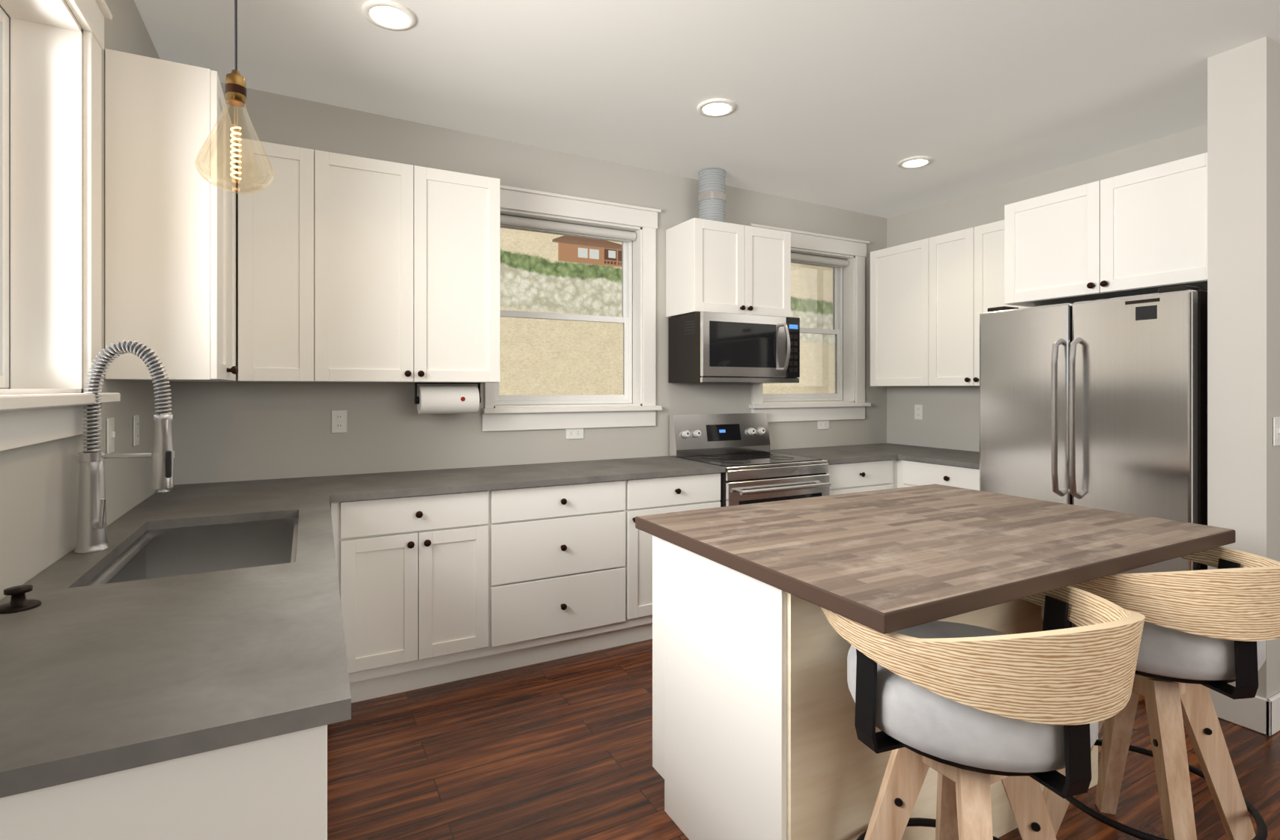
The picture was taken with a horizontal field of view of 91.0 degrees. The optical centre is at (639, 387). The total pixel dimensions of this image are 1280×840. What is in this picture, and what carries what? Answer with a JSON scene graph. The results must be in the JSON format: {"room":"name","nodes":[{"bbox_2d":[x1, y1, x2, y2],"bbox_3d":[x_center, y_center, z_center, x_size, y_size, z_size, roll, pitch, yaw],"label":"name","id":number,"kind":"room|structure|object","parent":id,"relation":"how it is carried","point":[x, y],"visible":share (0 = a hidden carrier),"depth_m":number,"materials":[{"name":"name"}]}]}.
{"room":"kitchen","nodes":[
{"label":"kitchen","id":0,"kind":"room"},
{"bbox_2d":[0,0,160,600],"bbox_3d":[-0.382,-0.115,-0.711,0.200,2.950,8.000,0,0,-28],"label":"wall","id":1,"kind":"structure","parent":0,"point":[39,487],"depth_m":1.74,"materials":[{"name":"beige paint"}]},
{"bbox_2d":[0,0,120,451],"bbox_3d":[-1.261,-0.511,1.030,0.244,1.282,1.960,0,0,-28],"label":"window","id":2,"kind":"structure","parent":1,"relation":"in","point":[4,201],"depth_m":1.76,"materials":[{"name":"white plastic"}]},
{"bbox_2d":[106,417,115,453],"bbox_3d":[-1.722,0.155,2.053,0.014,0.115,0.072,0,0,-28],"label":"light switch","id":3,"kind":"object","parent":1,"relation":"attached to","point":[110,435],"visible":1,"depth_m":2.04,"materials":[{"name":"white plastic"}]},
{"bbox_2d":[133,414,139,446],"bbox_3d":[-1.889,0.160,2.361,0.007,0.115,0.072,0,0,-28],"label":"electrical outlet","id":4,"kind":"object","parent":1,"relation":"attached to","point":[135,430],"visible":1,"depth_m":2.35,"materials":[{"name":"white plastic"}]},
{"bbox_2d":[104,48,230,381],"bbox_3d":[-1.660,-0.554,2.241,0.297,1.052,0.385,0,0,-28],"label":"upper cabinet","id":5,"kind":"object","parent":1,"relation":"attached to","point":[168,228],"depth_m":2.08,"materials":[{"name":"white wood"}]},
{"bbox_2d":[230,120,257,381],"bbox_3d":[-1.758,-0.554,2.495,0.362,1.052,0.394,0,0,-28],"label":"upper cabinet","id":6,"kind":"object","parent":1,"relation":"attached to","point":[244,206],"depth_m":2.72,"materials":[{"name":"white wood"}]},
{"bbox_2d":[166,82,886,485],"bbox_3d":[-0.135,-0.115,4.059,5.100,2.950,0.200,0,0,-28],"label":"wall","id":7,"kind":"structure","parent":0,"point":[229,431],"depth_m":3.44,"materials":[{"name":"beige paint"}]},
{"bbox_2d":[257,140,332,382],"bbox_3d":[-1.657,-0.554,2.915,0.380,1.052,0.391,0,0,-28],"label":"upper cabinet","id":8,"kind":"object","parent":7,"relation":"attached to","point":[311,266],"depth_m":2.82,"materials":[{"name":"white wood"}]},
{"bbox_2d":[331,410,346,433],"bbox_3d":[-1.530,0.172,3.201,0.072,0.115,0.007,0,0,-28],"label":"electrical outlet","id":9,"kind":"object","parent":7,"relation":"attached to","point":[338,421],"visible":1,"depth_m":3.20,"materials":[{"name":"white plastic"}]},
{"bbox_2d":[332,152,431,382],"bbox_3d":[-1.365,-0.554,3.098,0.547,1.052,0.342,0,0,-28],"label":"upper cabinet","id":10,"kind":"object","parent":7,"relation":"attached to","point":[382,209],"depth_m":2.99,"materials":[{"name":"white wood"}]},
{"bbox_2d":[414,382,480,414],"bbox_3d":[-0.998,0.054,3.273,0.330,0.162,0.144,0,0,-28],"label":"paper towel holder","id":11,"kind":"object","parent":10,"relation":"attached to","point":[440,400],"visible":1,"depth_m":3.22,"materials":[{"name":"white paper"}]},
{"bbox_2d":[431,168,500,382],"bbox_3d":[-1.014,-0.554,3.283,0.485,1.052,0.342,0,0,-28],"label":"upper cabinet","id":12,"kind":"object","parent":7,"relation":"attached to","point":[466,207],"depth_m":3.17,"materials":[{"name":"white wood"}]},
{"bbox_2d":[481,184,662,431],"bbox_3d":[-0.413,-0.451,3.863,1.145,1.392,0.235,0,0,-28],"label":"window","id":13,"kind":"structure","parent":7,"relation":"in","point":[625,318],"depth_m":3.92,"materials":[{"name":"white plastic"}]},
{"bbox_2d":[500,214,636,241],"bbox_3d":[-0.443,-0.979,3.861,0.920,0.060,0.056,0,0,-28],"label":"roller blind","id":14,"kind":"object","parent":13,"relation":"attached to","point":[539,225],"visible":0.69,"depth_m":3.84,"materials":[{"name":"white fabric"}]},
{"bbox_2d":[566,428,583,439],"bbox_3d":[-0.393,0.273,3.803,0.115,0.072,0.007,0,0,-28],"label":"electrical outlet","id":15,"kind":"object","parent":7,"relation":"attached to","point":[574,433],"visible":1,"depth_m":3.80,"materials":[{"name":"white plastic"}]},
{"bbox_2d":[665,217,754,317],"bbox_3d":[0.443,-0.746,4.054,0.437,0.568,0.342,0,0,-28],"label":"upper cabinet","id":16,"kind":"object","parent":7,"relation":"attached to","point":[710,264],"depth_m":3.92,"materials":[{"name":"white wood"}]},
{"bbox_2d":[698,168,725,222],"bbox_3d":[0.466,-1.212,4.077,0.178,0.361,0.178,0,0,-28],"label":"vent duct","id":17,"kind":"object","parent":16,"relation":"on","point":[711,198],"visible":0.85,"depth_m":4.00,"materials":[{"name":"metal"}]},
{"bbox_2d":[668,311,799,383],"bbox_3d":[0.629,-0.244,4.057,0.759,0.424,0.478,0,0,-28],"label":"over-the-range microwave","id":18,"kind":"object","parent":16,"relation":"attached to","point":[711,347],"visible":1,"depth_m":3.90,"materials":[{"name":"silver metal"}]},
{"bbox_2d":[754,226,790,317],"bbox_3d":[0.724,-0.746,4.203,0.437,0.568,0.342,0,0,-28],"label":"upper cabinet","id":19,"kind":"object","parent":7,"relation":"attached to","point":[772,247],"depth_m":4.09,"materials":[{"name":"white wood"}]},
{"bbox_2d":[748,223,871,422],"bbox_3d":[1.241,-0.451,4.739,1.160,1.392,0.235,0,0,-28],"label":"window","id":20,"kind":"structure","parent":7,"relation":"in","point":[824,285],"depth_m":4.90,"materials":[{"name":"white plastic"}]},
{"bbox_2d":[790,252,848,268],"bbox_3d":[1.236,-0.979,4.750,0.880,0.060,0.056,0,0,-28],"label":"roller blind","id":21,"kind":"object","parent":20,"relation":"attached to","point":[817,260],"visible":0.67,"depth_m":4.80,"materials":[{"name":"white fabric"}]},
{"bbox_2d":[817,420,829,429],"bbox_3d":[1.382,0.276,4.743,0.115,0.072,0.007,0,0,-28],"label":"electrical outlet","id":22,"kind":"object","parent":7,"relation":"attached to","point":[823,425],"visible":0.92,"depth_m":4.74,"materials":[{"name":"white plastic"}]},
{"bbox_2d":[134,0,1279,217],"bbox_3d":[3.107,-1.430,1.249,8.200,0.236,8.200,0,0,-28],"label":"ceiling","id":23,"kind":"structure","parent":0,"point":[848,105],"depth_m":2.83,"materials":[{"name":"paint"}]},
{"bbox_2d":[194,0,274,193],"bbox_3d":[-0.998,-0.960,1.554,0.166,0.953,0.166,0,0,-28],"label":"pendant light","id":24,"kind":"object","parent":23,"relation":"hanging from","point":[235,91],"visible":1,"depth_m":1.55,"materials":[{"name":"clear glass"}]},
{"bbox_2d":[361,0,416,30],"bbox_3d":[-0.960,-1.424,2.411,0.196,0.010,0.196,0,0,-28],"label":"recessed light","id":25,"kind":"object","parent":23,"relation":"in","point":[389,15],"visible":1,"depth_m":2.41,"materials":[{"name":"white plastic"}]},
{"bbox_2d":[697,98,736,116],"bbox_3d":[0.384,-1.399,3.150,0.196,0.010,0.196,0,0,-28],"label":"recessed light","id":26,"kind":"object","parent":23,"relation":"in","point":[716,107],"visible":0.98,"depth_m":3.15,"materials":[{"name":"white plastic"}]},
{"bbox_2d":[898,156,933,168],"bbox_3d":[1.682,-1.375,3.844,0.196,0.010,0.196,0,0,-28],"label":"recessed light","id":27,"kind":"object","parent":23,"relation":"in","point":[914,162],"visible":1,"depth_m":3.84,"materials":[{"name":"white plastic"}]},
{"bbox_2d":[327,638,1279,839],"bbox_3d":[3.107,1.385,1.249,8.200,0.050,8.200,0,0,-28],"label":"floor","id":28,"kind":"structure","parent":0,"point":[558,750],"depth_m":2.26,"materials":[{"name":"brown wood"}]},
{"bbox_2d":[0,725,327,839],"bbox_3d":[-0.858,0.918,1.051,0.601,0.884,0.640,0,0,-28],"label":"base cabinet","id":29,"kind":"object","parent":28,"relation":"on","point":[273,788],"depth_m":0.83,"materials":[{"name":"white wood"}]},
{"bbox_2d":[0,491,351,798],"bbox_3d":[-1.120,0.569,1.596,0.648,0.248,1.890,0,0,-28],"label":"countertop","id":30,"kind":"structure","parent":29,"relation":"on","point":[177,622],"depth_m":1.09,"materials":[{"name":"grey stone"}]},
{"bbox_2d":[0,584,41,614],"bbox_3d":[-1.255,0.424,1.270,0.068,0.041,0.068,0,0,-28],"label":"button","id":31,"kind":"object","parent":30,"relation":"on","point":[19,602],"visible":1,"depth_m":1.26,"materials":[{"name":"brown metal"}]},
{"bbox_2d":[74,340,175,553],"bbox_3d":[-1.420,0.156,1.737,0.228,0.578,0.123,0,0,-28],"label":"faucet","id":32,"kind":"object","parent":30,"relation":"on","point":[91,535],"visible":0.94,"depth_m":1.72,"materials":[{"name":"silver metal"}]},
{"bbox_2d":[329,490,494,703],"bbox_3d":[-1.141,0.918,3.061,0.668,0.884,0.617,0,0,-28],"label":"base cabinet","id":33,"kind":"object","parent":28,"relation":"on","point":[439,589],"depth_m":2.79,"materials":[{"name":"white wood"}]},
{"bbox_2d":[140,456,725,503],"bbox_3d":[-0.840,0.460,3.203,2.646,0.030,0.647,0,0,-28],"label":"countertop","id":34,"kind":"structure","parent":33,"relation":"on","point":[395,484],"depth_m":3.05,"materials":[{"name":"grey stone"}]},
{"bbox_2d":[494,479,641,672],"bbox_3d":[-0.529,0.918,3.385,0.848,0.884,0.617,0,0,-28],"label":"base cabinet","id":35,"kind":"object","parent":28,"relation":"on","point":[568,557],"depth_m":3.13,"materials":[{"name":"white wood"}]},
{"bbox_2d":[641,472,720,641],"bbox_3d":[0.054,0.918,3.694,0.604,0.884,0.617,0,0,-28],"label":"base cabinet","id":36,"kind":"object","parent":28,"relation":"on","point":[661,495],"depth_m":3.39,"materials":[{"name":"white wood"}]},
{"bbox_2d":[669,412,830,507],"bbox_3d":[0.695,0.761,3.956,0.762,1.173,0.708,0,0,-28],"label":"electric range","id":37,"kind":"object","parent":28,"relation":"on","point":[737,446],"visible":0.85,"depth_m":3.90,"materials":[{"name":"silver metal"}]},
{"bbox_2d":[826,459,895,495],"bbox_3d":[1.277,0.918,4.341,0.616,0.884,0.617,0,0,-28],"label":"base cabinet","id":38,"kind":"object","parent":28,"relation":"on","point":[848,478],"depth_m":4.08,"materials":[{"name":"white wood"}]},
{"bbox_2d":[769,446,895,464],"bbox_3d":[1.277,0.460,4.324,0.602,0.030,0.647,0,0,-28],"label":"countertop","id":39,"kind":"structure","parent":38,"relation":"on","point":[833,455],"depth_m":4.22,"materials":[{"name":"grey stone"}]},
{"bbox_2d":[839,443,979,468],"bbox_3d":[2.005,0.460,4.312,0.674,0.030,1.349,0,0,-28],"label":"countertop","id":40,"kind":"structure","parent":38,"relation":"on","point":[969,459],"depth_m":4.19,"materials":[{"name":"grey stone"}]},
{"bbox_2d":[652,537,1097,839],"bbox_3d":[0.807,0.913,2.144,1.403,0.894,0.689,0,0,-28],"label":"kitchen island","id":41,"kind":"object","parent":28,"relation":"on","point":[755,737],"depth_m":1.67,"materials":[{"name":"white wood"}]},
{"bbox_2d":[635,483,1235,634],"bbox_3d":[0.884,0.445,1.984,1.500,0.039,1.020,0,0,-28],"label":"island countertop","id":42,"kind":"structure","parent":41,"relation":"on","point":[887,561],"depth_m":1.71,"materials":[{"name":"brown wood"}]},
{"bbox_2d":[898,459,979,490],"bbox_3d":[2.170,0.918,4.061,0.617,0.884,0.752,0,0,-28],"label":"base cabinet","id":43,"kind":"object","parent":28,"relation":"on","point":[911,473],"depth_m":3.97,"materials":[{"name":"white wood"}]},
{"bbox_2d":[820,585,1145,839],"bbox_3d":[0.737,0.891,1.375,0.636,0.938,0.566,0,0,-28],"label":"stool","id":44,"kind":"object","parent":28,"relation":"on","point":[969,714],"visible":0.98,"depth_m":1.19,"materials":[{"name":"wood"}]},
{"bbox_2d":[979,285,1207,573],"bbox_3d":[2.419,0.462,3.223,0.908,1.797,0.943,0,0,-28],"label":"fridge","id":45,"kind":"object","parent":28,"relation":"on","point":[1100,404],"visible":0.56,"depth_m":2.92,"materials":[{"name":"silver metal"}]},
{"bbox_2d":[1041,546,1279,839],"bbox_3d":[1.440,0.891,1.747,0.636,0.938,0.566,0,0,-28],"label":"stool","id":46,"kind":"object","parent":28,"relation":"on","point":[1204,631],"visible":0.69,"depth_m":1.58,"materials":[{"name":"wood"}]},
{"bbox_2d":[886,124,1207,452],"bbox_3d":[2.623,-0.115,4.085,0.200,2.950,2.335,0,0,-28],"label":"wall","id":47,"kind":"structure","parent":0,"point":[950,420],"depth_m":4.46,"materials":[{"name":"beige paint"}]},
{"bbox_2d":[870,241,916,386],"bbox_3d":[2.034,-0.526,4.634,0.322,1.028,0.573,0,0,-28],"label":"upper cabinet","id":48,"kind":"object","parent":47,"relation":"attached to","point":[893,270],"depth_m":4.63,"materials":[{"name":"white wood"}]},
{"bbox_2d":[914,404,922,420],"bbox_3d":[2.126,0.186,4.801,0.007,0.115,0.072,0,0,-28],"label":"electrical outlet","id":49,"kind":"object","parent":47,"relation":"attached to","point":[918,412],"visible":1,"depth_m":4.80,"materials":[{"name":"white plastic"}]},
{"bbox_2d":[916,229,961,386],"bbox_3d":[2.218,-0.526,4.286,0.322,1.028,0.452,0,0,-28],"label":"upper cabinet","id":50,"kind":"object","parent":47,"relation":"attached to","point":[938,258],"depth_m":4.29,"materials":[{"name":"white wood"}]},
{"bbox_2d":[961,220,1001,386],"bbox_3d":[2.372,-0.526,3.995,0.322,1.028,0.445,0,0,-28],"label":"upper cabinet","id":51,"kind":"object","parent":47,"relation":"attached to","point":[981,244],"depth_m":4.05,"materials":[{"name":"white wood"}]},
{"bbox_2d":[1000,184,1090,308],"bbox_3d":[2.474,-0.758,3.483,0.622,0.565,0.547,0,0,-28],"label":"upper cabinet","id":52,"kind":"object","parent":47,"relation":"attached to","point":[1041,236],"depth_m":3.40,"materials":[{"name":"white wood"}]},
{"bbox_2d":[1081,152,1207,300],"bbox_3d":[2.673,-0.758,3.107,0.622,0.565,0.541,0,0,-28],"label":"upper cabinet","id":53,"kind":"object","parent":47,"relation":"attached to","point":[1144,231],"depth_m":2.98,"materials":[{"name":"white wood"}]},
{"bbox_2d":[1207,36,1279,699],"bbox_3d":[4.229,-0.115,3.510,4.100,2.950,0.183,0,0,-28],"label":"wall","id":54,"kind":"structure","parent":0,"point":[1243,276],"depth_m":2.53,"materials":[{"name":"beige paint"}]},
{"bbox_2d":[1208,688,1279,736],"bbox_3d":[4.226,1.290,3.500,4.116,0.140,0.199,0,0,-28],"label":"baseboard","id":55,"kind":"structure","parent":54,"relation":"attached to","point":[1259,714],"depth_m":2.50,"materials":[{"name":"white wood"}]},
{"bbox_2d":[1273,417,1279,446],"bbox_3d":[2.544,0.174,2.505,0.072,0.115,0.014,0,0,-28],"label":"light switch","id":56,"kind":"object","parent":54,"relation":"attached to","point":[1276,431],"visible":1,"depth_m":2.50,"materials":[{"name":"white plastic"}]},
{"label":"outside","id":57,"kind":"structure","parent":0,"visible":0},
{"bbox_2d":[498,227,832,405],"bbox_3d":[5.607,-2.640,5.288,28.000,10.000,15.000,0,0,-28],"label":"hill","id":58,"kind":"structure","parent":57,"point":[508,360],"depth_m":10.13,"materials":[{"name":"beige soil"}]},
{"bbox_2d":[551,235,621,267],"bbox_3d":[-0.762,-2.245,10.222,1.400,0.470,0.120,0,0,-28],"label":"cabin","id":59,"kind":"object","parent":58,"relation":"on","point":[570,255],"depth_m":10.17,"materials":[{"name":"brown wood"}]}
]}

